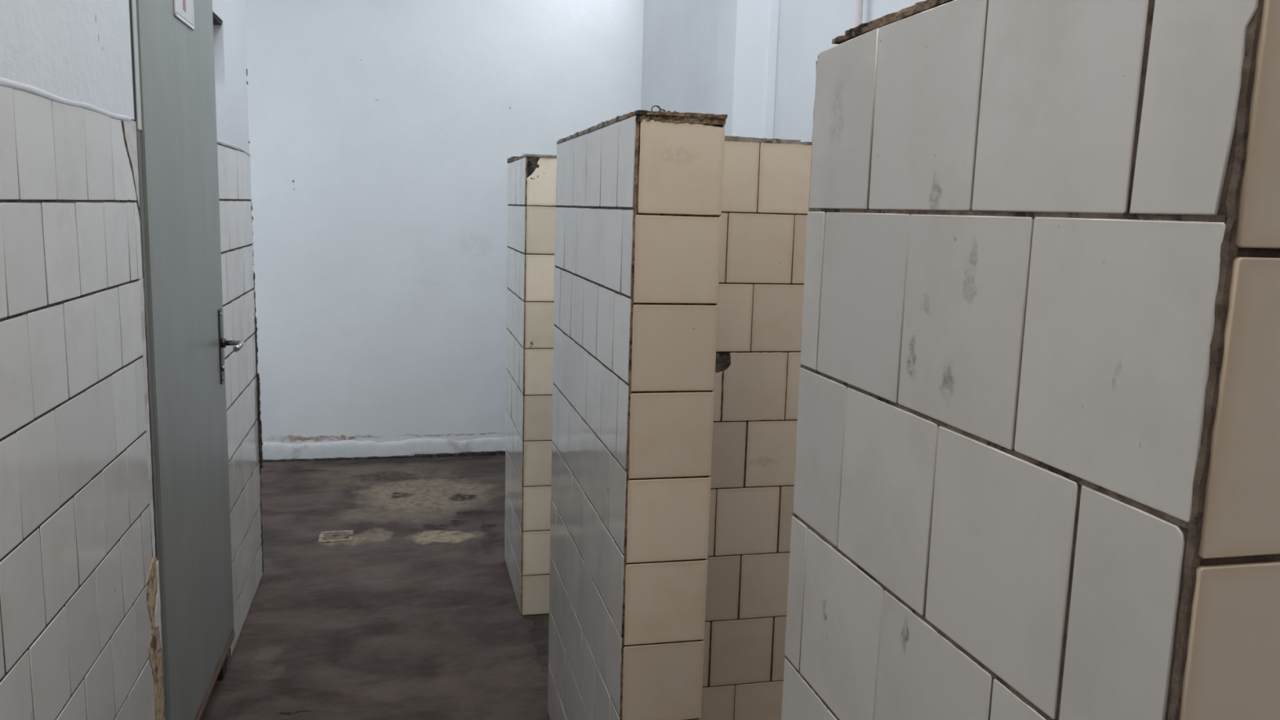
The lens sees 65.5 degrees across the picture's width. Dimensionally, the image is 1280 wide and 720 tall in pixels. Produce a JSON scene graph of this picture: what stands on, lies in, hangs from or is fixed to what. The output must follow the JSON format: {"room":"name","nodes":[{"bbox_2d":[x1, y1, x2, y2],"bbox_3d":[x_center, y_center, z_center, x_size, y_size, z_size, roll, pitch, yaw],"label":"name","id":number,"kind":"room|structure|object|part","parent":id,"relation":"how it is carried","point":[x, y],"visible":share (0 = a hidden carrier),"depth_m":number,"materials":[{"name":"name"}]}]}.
{"room":"shower room","nodes":[
{"label":"shower room","id":0,"kind":"room"},
{"bbox_2d":[0,0,263,719],"bbox_3d":[-1.477,-0.308,0.603,1.607,3.050,5.429,0,9,-13],"label":"wall","id":1,"kind":"structure","parent":0,"point":[82,634],"depth_m":1.63,"materials":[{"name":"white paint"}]},
{"bbox_2d":[0,77,131,121],"bbox_3d":[-0.616,-0.220,0.401,0.003,0.016,3.120,0,9,-13],"label":"trim","id":2,"kind":"structure","parent":1,"relation":"attached to","point":[3,82],"depth_m":1.49,"materials":[{"name":"white paint"}]},
{"bbox_3d":[-1.132,-0.124,2.382,0.094,2.170,0.809,0,9,-13],"label":"door frame","id":3,"kind":"part","parent":1,"relation":"part of","materials":[{"name":"paint"}]},
{"bbox_2d":[136,0,244,719],"bbox_3d":[-1.062,-0.139,2.403,0.098,2.042,0.766,0,9,-13],"label":"door","id":4,"kind":"structure","parent":1,"relation":"in","point":[179,133],"depth_m":2.33,"materials":[{"name":"grey paint"}]},
{"bbox_2d":[173,0,194,30],"bbox_3d":[-1.058,-0.902,2.303,0.004,0.236,0.192,0,9,-13],"label":"door sign","id":5,"kind":"object","parent":4,"relation":"attached to","point":[183,9],"visible":1,"depth_m":2.33,"materials":[{"name":"metal"}]},
{"bbox_3d":[-1.121,0.862,2.549,0.031,0.016,0.766,0,9,-13],"label":"rail","id":6,"kind":"part","parent":4,"relation":"part of","materials":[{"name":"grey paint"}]},
{"bbox_3d":[-1.152,-0.037,2.737,0.004,0.206,0.036,0,9,-13],"label":"lock plate","id":7,"kind":"part","parent":4,"relation":"part of","materials":[{"name":"silver metal"}]},
{"bbox_3d":[-1.109,-0.038,2.694,0.062,0.017,0.116,0,9,-13],"label":"lever handle","id":8,"kind":"part","parent":4,"relation":"part of","materials":[{"name":"silver metal"}]},
{"bbox_2d":[217,139,250,156],"bbox_3d":[-1.246,-0.649,3.049,0.003,0.024,0.680,0,9,-13],"label":"trim","id":9,"kind":"structure","parent":1,"relation":"attached to","point":[220,142],"depth_m":3.04,"materials":[{"name":"white paint"}]},
{"bbox_2d":[200,450,550,719],"bbox_3d":[-0.723,1.074,2.001,3.700,0.101,7.350,0,9,-13],"label":"floor","id":10,"kind":"structure","parent":0,"point":[416,616],"depth_m":3.38,"materials":[{"name":"concrete"}]},
{"bbox_2d":[318,529,353,542],"bbox_3d":[-1.233,0.716,4.037,0.134,0.007,0.131,0,9,-13],"label":"floor drain","id":11,"kind":"object","parent":10,"relation":"on","point":[340,535],"visible":1,"depth_m":4.03,"materials":[{"name":"grey metal"}]},
{"bbox_2d":[504,154,556,616],"bbox_3d":[-0.060,0.055,3.564,0.787,1.521,0.582,0,9,-13],"label":"wall","id":12,"kind":"structure","parent":10,"relation":"on","point":[531,178],"depth_m":3.25,"materials":[{"name":"beige tile"}]},
{"bbox_2d":[547,110,812,719],"bbox_3d":[0.325,0.269,2.257,0.932,1.515,0.885,0,9,-13],"label":"wall","id":13,"kind":"structure","parent":10,"relation":"on","point":[680,251],"depth_m":2.00,"materials":[{"name":"beige tile"}]},
{"bbox_2d":[651,105,675,111],"bbox_3d":[0.043,-0.419,1.671,0.055,0.014,0.020,-3,10,-28],"label":"scrap","id":14,"kind":"object","parent":13,"relation":"on","point":[659,107],"visible":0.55,"depth_m":1.66,"materials":[{"name":"grey metal"}]},
{"bbox_2d":[781,0,1279,719],"bbox_3d":[0.646,0.481,0.925,0.923,1.514,0.553,0,9,-13],"label":"wall","id":15,"kind":"structure","parent":10,"relation":"on","point":[1037,463],"depth_m":0.61,"materials":[{"name":"beige tile"}]},
{"bbox_2d":[244,0,644,457],"bbox_3d":[-1.478,-0.998,5.129,3.700,3.050,0.156,0,9,-13],"label":"wall","id":16,"kind":"structure","parent":0,"point":[383,134],"depth_m":5.15,"materials":[{"name":"white paint"}]},
{"bbox_2d":[262,437,506,460],"bbox_3d":[-1.236,0.469,5.336,2.445,0.102,0.009,0,9,-13],"label":"baseboard","id":17,"kind":"structure","parent":16,"relation":"attached to","point":[348,448],"depth_m":5.29,"materials":[{"name":"paint"}]},
{"bbox_2d":[731,0,768,137],"bbox_3d":[0.400,-0.712,3.609,0.149,3.050,0.006,0,9,-13],"label":"wall","id":18,"kind":"structure","parent":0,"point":[752,15],"depth_m":3.55,"materials":[{"name":"white paint"}]},
{"bbox_2d":[640,0,925,142],"bbox_3d":[0.883,-0.454,2.007,0.350,3.050,7.094,0,9,-13],"label":"wall","id":19,"kind":"structure","parent":0,"point":[689,46],"depth_m":3.65,"materials":[{"name":"white paint"}]},
{"bbox_2d":[762,0,779,138],"bbox_3d":[0.459,-0.711,3.611,0.034,3.050,0.028,0,9,-13],"label":"conduit","id":20,"kind":"object","parent":19,"relation":"attached to","point":[773,5],"visible":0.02,"depth_m":3.55,"materials":[{"name":"white plastic"}]},
{"bbox_2d":[853,0,863,26],"bbox_3d":[0.634,-1.043,2.835,0.050,2.150,0.032,0,9,-13],"label":"pipe","id":21,"kind":"object","parent":19,"relation":"attached to","point":[858,14],"visible":0.02,"depth_m":2.83,"materials":[{"name":"white plastic"}]}
]}

